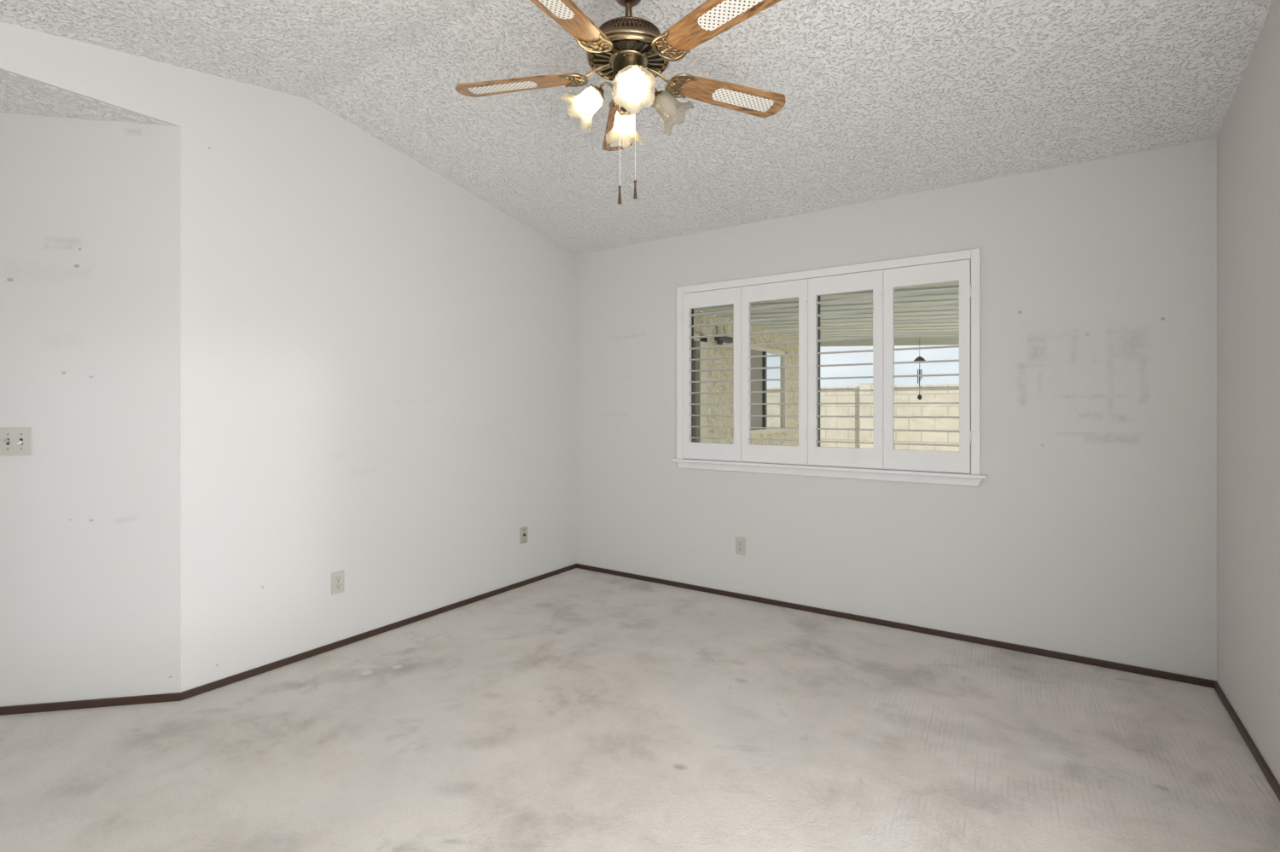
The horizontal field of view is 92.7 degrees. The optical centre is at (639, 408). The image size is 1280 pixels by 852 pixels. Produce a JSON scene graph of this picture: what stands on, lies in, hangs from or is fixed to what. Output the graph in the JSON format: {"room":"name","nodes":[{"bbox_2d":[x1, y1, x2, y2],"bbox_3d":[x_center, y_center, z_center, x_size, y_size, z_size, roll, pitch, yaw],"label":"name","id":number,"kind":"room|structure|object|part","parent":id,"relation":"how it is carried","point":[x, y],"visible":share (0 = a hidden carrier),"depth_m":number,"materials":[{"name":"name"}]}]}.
{"room":"empty bedroom","nodes":[
{"label":"empty bedroom","id":0,"kind":"room"},
{"bbox_2d":[0,111,180,707],"bbox_3d":[-2.702,0.009,2.514,1.500,2.460,0.120,0,0,-11],"label":"wall","id":1,"kind":"structure","parent":0,"point":[90,210],"depth_m":2.53,"materials":[{"name":"paint"}]},
{"bbox_2d":[0,427,32,455],"bbox_3d":[-2.537,0.134,2.474,0.116,0.114,0.023,0,0,-11],"label":"light switch","id":2,"kind":"object","parent":1,"relation":"attached to","point":[14,441],"visible":1,"depth_m":2.48,"materials":[{"name":"beige plastic"}]},
{"bbox_2d":[0,692,181,715],"bbox_3d":[-2.685,1.223,2.450,1.508,0.032,0.013,0,0,-11],"label":"baseboard","id":3,"kind":"structure","parent":1,"relation":"attached to","point":[44,707],"depth_m":2.52,"materials":[{"name":"brown wood"}]},
{"bbox_2d":[0,21,575,692],"bbox_3d":[-1.702,-0.161,3.080,0.120,2.800,4.140,0,0,34],"label":"wall","id":4,"kind":"structure","parent":0,"point":[378,357],"depth_m":3.14,"materials":[{"name":"paint"}]},
{"bbox_2d":[331,570,344,595],"bbox_3d":[-1.566,0.902,3.167,0.010,0.114,0.070,0,0,34],"label":"wall outlet","id":5,"kind":"object","parent":4,"relation":"attached to","point":[338,578],"visible":1,"depth_m":3.16,"materials":[{"name":"beige plastic"}]},
{"bbox_2d":[335,576,341,582],"bbox_3d":[-1.564,0.882,3.165,0.004,0.029,0.034,0,0,34],"label":"receptacle","id":6,"kind":"object","parent":5,"relation":"attached to","point":[338,578],"depth_m":3.16,"materials":[{"name":"beige plastic"}]},
{"bbox_2d":[335,582,341,590],"bbox_3d":[-1.564,0.921,3.165,0.004,0.029,0.034,0,0,34],"label":"receptacle","id":7,"kind":"object","parent":5,"relation":"attached to","point":[338,585],"depth_m":3.16,"materials":[{"name":"beige plastic"}]},
{"bbox_2d":[180,564,575,700],"bbox_3d":[-1.223,1.223,3.672,0.013,0.032,2.597,0,0,34],"label":"baseboard","id":8,"kind":"structure","parent":4,"relation":"attached to","point":[204,689],"depth_m":3.21,"materials":[{"name":"brown wood"}]},
{"bbox_2d":[520,526,527,544],"bbox_3d":[-0.809,0.889,4.282,0.018,0.114,0.070,0,0,34],"label":"cable jack plate","id":9,"kind":"object","parent":4,"relation":"attached to","point":[524,530],"visible":1,"depth_m":4.28,"materials":[{"name":"plastic"}]},
{"bbox_2d":[0,0,1274,255],"bbox_3d":[-0.594,-1.414,2.333,5.009,0.464,4.340,0,0,34],"label":"ceiling","id":10,"kind":"structure","parent":0,"point":[884,99],"depth_m":2.62,"materials":[{"name":"white paint"}]},
{"bbox_2d":[454,0,785,204],"bbox_3d":[-0.052,-1.119,1.990,1.183,0.883,1.154,0,0,34],"label":"ceiling fan","id":11,"kind":"object","parent":10,"relation":"hanging from","point":[629,51],"visible":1,"depth_m":1.98,"materials":[{"name":"brown wood"}]},
{"bbox_3d":[-0.418,-1.121,2.113,0.462,0.006,0.132,0,11,12],"label":"fan blade","id":12,"kind":"part","parent":11,"relation":"part of","materials":[{"name":"brown wood"}]},
{"bbox_3d":[-0.234,-1.121,1.694,0.132,0.006,0.462,13,6,30],"label":"fan blade","id":13,"kind":"part","parent":11,"relation":"part of","materials":[{"name":"brown wood"}]},
{"bbox_3d":[-0.173,-1.007,2.014,0.110,0.141,0.132,-45,5,-5],"label":"lamp shade","id":14,"kind":"part","parent":11,"relation":"part of","materials":[{"name":"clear glass"}]},
{"bbox_3d":[-0.106,-1.060,2.022,0.065,0.045,0.008,0,0,-7],"label":"light arm","id":15,"kind":"part","parent":11,"relation":"part of"},
{"bbox_3d":[-0.078,-1.121,2.418,0.132,0.006,0.462,-11,1,-6],"label":"fan blade","id":16,"kind":"part","parent":11,"relation":"part of","materials":[{"name":"brown wood"}]},
{"bbox_3d":[-0.067,-0.870,2.021,0.003,0.285,0.003,0,0,34],"label":"pull chain","id":17,"kind":"part","parent":11,"relation":"part of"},
{"bbox_3d":[-0.055,-1.007,2.166,0.132,0.141,0.110,0,-45,-7],"label":"lamp shade","id":18,"kind":"part","parent":11,"relation":"part of","materials":[{"name":"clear glass"}]},
{"bbox_2d":[587,32,669,81],"bbox_3d":[-0.038,-1.157,2.031,0.274,0.018,0.274,0,0,34],"label":"motor housing","id":19,"kind":"object","parent":11,"relation":"attached to","point":[633,46],"depth_m":1.99,"materials":[{"name":"gold metal"}]},
{"bbox_3d":[-0.023,-1.015,1.903,0.047,0.074,0.047,0,-45,-7],"label":"light bulb","id":20,"kind":"part","parent":11,"relation":"part of","materials":[{"name":"white glass"}]},
{"bbox_3d":[-0.022,-1.007,1.896,0.132,0.141,0.110,0,45,-7],"label":"lamp shade","id":21,"kind":"part","parent":11,"relation":"part of","materials":[{"name":"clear glass"}]},
{"bbox_3d":[-0.016,-0.879,2.021,0.003,0.267,0.003,0,0,34],"label":"pull chain","id":22,"kind":"part","parent":11,"relation":"part of","materials":[{"name":"silver metal"}]},
{"bbox_3d":[0.097,-1.007,2.047,0.110,0.141,0.132,45,-5,-5],"label":"lamp shade","id":23,"kind":"part","parent":11,"relation":"part of","materials":[{"name":"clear glass"}]},
{"bbox_3d":[0.221,-1.121,1.741,0.132,0.006,0.462,15,-10,-41],"label":"fan blade","id":24,"kind":"part","parent":11,"relation":"part of","materials":[{"name":"brown wood"}]},
{"bbox_3d":[0.318,-1.121,2.188,0.462,0.006,0.132,0,-11,-24],"label":"fan blade","id":25,"kind":"part","parent":11,"relation":"part of","materials":[{"name":"brown wood"}]},
{"bbox_2d":[0,568,1279,851],"bbox_3d":[-0.617,1.299,2.343,5.158,0.120,4.430,0,0,34],"label":"floor","id":26,"kind":"structure","parent":0,"point":[577,710],"depth_m":2.23,"materials":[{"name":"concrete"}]},
{"bbox_2d":[576,138,1216,681],"bbox_3d":[1.069,-0.061,3.794,3.921,2.600,0.140,0,0,34],"label":"wall","id":27,"kind":"structure","parent":0,"point":[1090,529],"depth_m":3.15,"materials":[{"name":"paint"}]},
{"bbox_2d":[735,536,745,555],"bbox_3d":[0.654,0.896,3.983,0.070,0.114,0.010,0,0,34],"label":"wall outlet","id":28,"kind":"object","parent":27,"relation":"attached to","point":[740,542],"visible":1,"depth_m":3.98,"materials":[{"name":"beige plastic"}]},
{"bbox_2d":[672,248,987,486],"bbox_3d":[1.060,-0.216,3.769,1.896,1.253,0.192,0,0,34],"label":"window","id":29,"kind":"structure","parent":27,"relation":"in","point":[974,478],"depth_m":3.56,"materials":[{"name":"white paint"}]},
{"bbox_2d":[681,286,741,461],"bbox_3d":[0.480,-0.224,4.101,0.444,1.134,0.063,0,0,34],"label":"window shutter","id":30,"kind":"object","parent":29,"relation":"attached to","point":[716,451],"visible":1,"depth_m":4.09,"materials":[{"name":"white paint"}]},
{"bbox_3d":[1.076,-0.224,3.801,1.750,1.134,0.050,0,0,34],"label":"frame","id":31,"kind":"part","parent":29,"relation":"part of","materials":[{"name":"white wood"}]},
{"bbox_2d":[739,279,807,465],"bbox_3d":[0.843,-0.224,3.857,0.444,1.134,0.063,0,0,34],"label":"window shutter","id":32,"kind":"object","parent":29,"relation":"attached to","point":[791,289],"visible":1,"depth_m":3.85,"materials":[{"name":"white paint"}]},
{"bbox_3d":[1.026,0.357,3.719,1.896,0.020,0.072,0,0,34],"label":"sill","id":33,"kind":"part","parent":29,"relation":"part of","materials":[{"name":"white paint"}]},
{"bbox_2d":[806,269,883,469],"bbox_3d":[1.207,-0.224,3.612,0.444,1.134,0.063,0,0,34],"label":"window shutter","id":34,"kind":"object","parent":29,"relation":"attached to","point":[832,456],"visible":1,"depth_m":3.59,"materials":[{"name":"white paint"}]},
{"bbox_2d":[881,259,971,473],"bbox_3d":[1.573,-0.224,3.365,0.451,1.134,0.063,0,0,34],"label":"window shutter","id":35,"kind":"object","parent":29,"relation":"attached to","point":[929,461],"visible":1,"depth_m":3.35,"materials":[{"name":"white paint"}]},
{"bbox_2d":[576,564,1216,688],"bbox_3d":[1.027,1.223,3.730,3.681,0.032,0.013,0,0,34],"label":"baseboard","id":36,"kind":"structure","parent":27,"relation":"attached to","point":[1168,676],"depth_m":3.32,"materials":[{"name":"brown wood"}]},
{"bbox_2d":[1216,0,1279,785],"bbox_3d":[1.450,-0.161,0.957,0.120,2.800,4.140,0,0,34],"label":"wall","id":37,"kind":"structure","parent":0,"point":[1248,136],"depth_m":2.24,"materials":[{"name":"paint"}]},
{"bbox_2d":[1213,681,1279,802],"bbox_3d":[1.902,1.223,1.746,0.013,0.032,2.301,0,0,34],"label":"baseboard","id":38,"kind":"structure","parent":37,"relation":"attached to","point":[1259,759],"depth_m":2.22,"materials":[{"name":"brown wood"}]},
{"label":"outside","id":39,"kind":"structure","parent":0,"visible":0},
{"bbox_3d":[5.822,1.409,10.435,26.000,0.100,16.186,0,0,34],"label":"ground","id":40,"kind":"structure","parent":39,"visible":0},
{"bbox_2d":[693,310,798,446],"bbox_3d":[0.467,0.179,7.380,1.530,2.360,5.136,0,0,34],"label":"house wing","id":41,"kind":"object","parent":40,"relation":"on","point":[793,373],"visible":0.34,"depth_m":7.43,"materials":[{"name":"beige paint"}]},
{"bbox_3d":[0.170,0.334,5.703,0.010,2.050,1.410,0,0,34],"label":"patio door glass","id":42,"kind":"part","parent":41,"relation":"part of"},
{"bbox_3d":[0.213,0.299,5.722,0.080,2.120,1.630,0,0,34],"label":"patio door frame","id":43,"kind":"part","parent":41,"relation":"part of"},
{"bbox_2d":[714,325,733,344],"bbox_3d":[0.925,-0.799,6.671,0.083,0.226,0.340,0,0,34],"label":"wall light","id":44,"kind":"object","parent":41,"relation":"attached to","point":[720,340],"visible":0.86,"depth_m":6.60,"materials":[{"name":"brown metal"}]},
{"bbox_2d":[820,383,959,451],"bbox_3d":[5.444,0.459,9.873,26.000,1.800,0.340,0,0,34],"label":"wall","id":45,"kind":"structure","parent":40,"relation":"on","point":[939,396],"depth_m":10.38,"materials":[{"name":"beige brick"}]},
{"bbox_3d":[2.901,1.344,5.650,4.500,0.030,4.986,0,0,34],"label":"patio slab","id":46,"kind":"object","parent":40,"relation":"on","visible":0},
{"bbox_2d":[693,281,959,346],"bbox_3d":[2.583,0.138,5.894,3.700,2.382,4.976,0,0,34],"label":"patio cover","id":47,"kind":"object","parent":46,"relation":"on","point":[949,297],"visible":0.25,"depth_m":6.27,"materials":[{"name":"paint"}]},
{"bbox_2d":[913,356,925,400],"bbox_3d":[3.587,-0.511,7.832,0.160,0.805,0.160,0,0,34],"label":"hanging ornament","id":48,"kind":"object","parent":47,"relation":"hanging from","point":[919,358],"visible":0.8,"depth_m":7.82,"materials":[{"name":"brown metal"}]}
]}

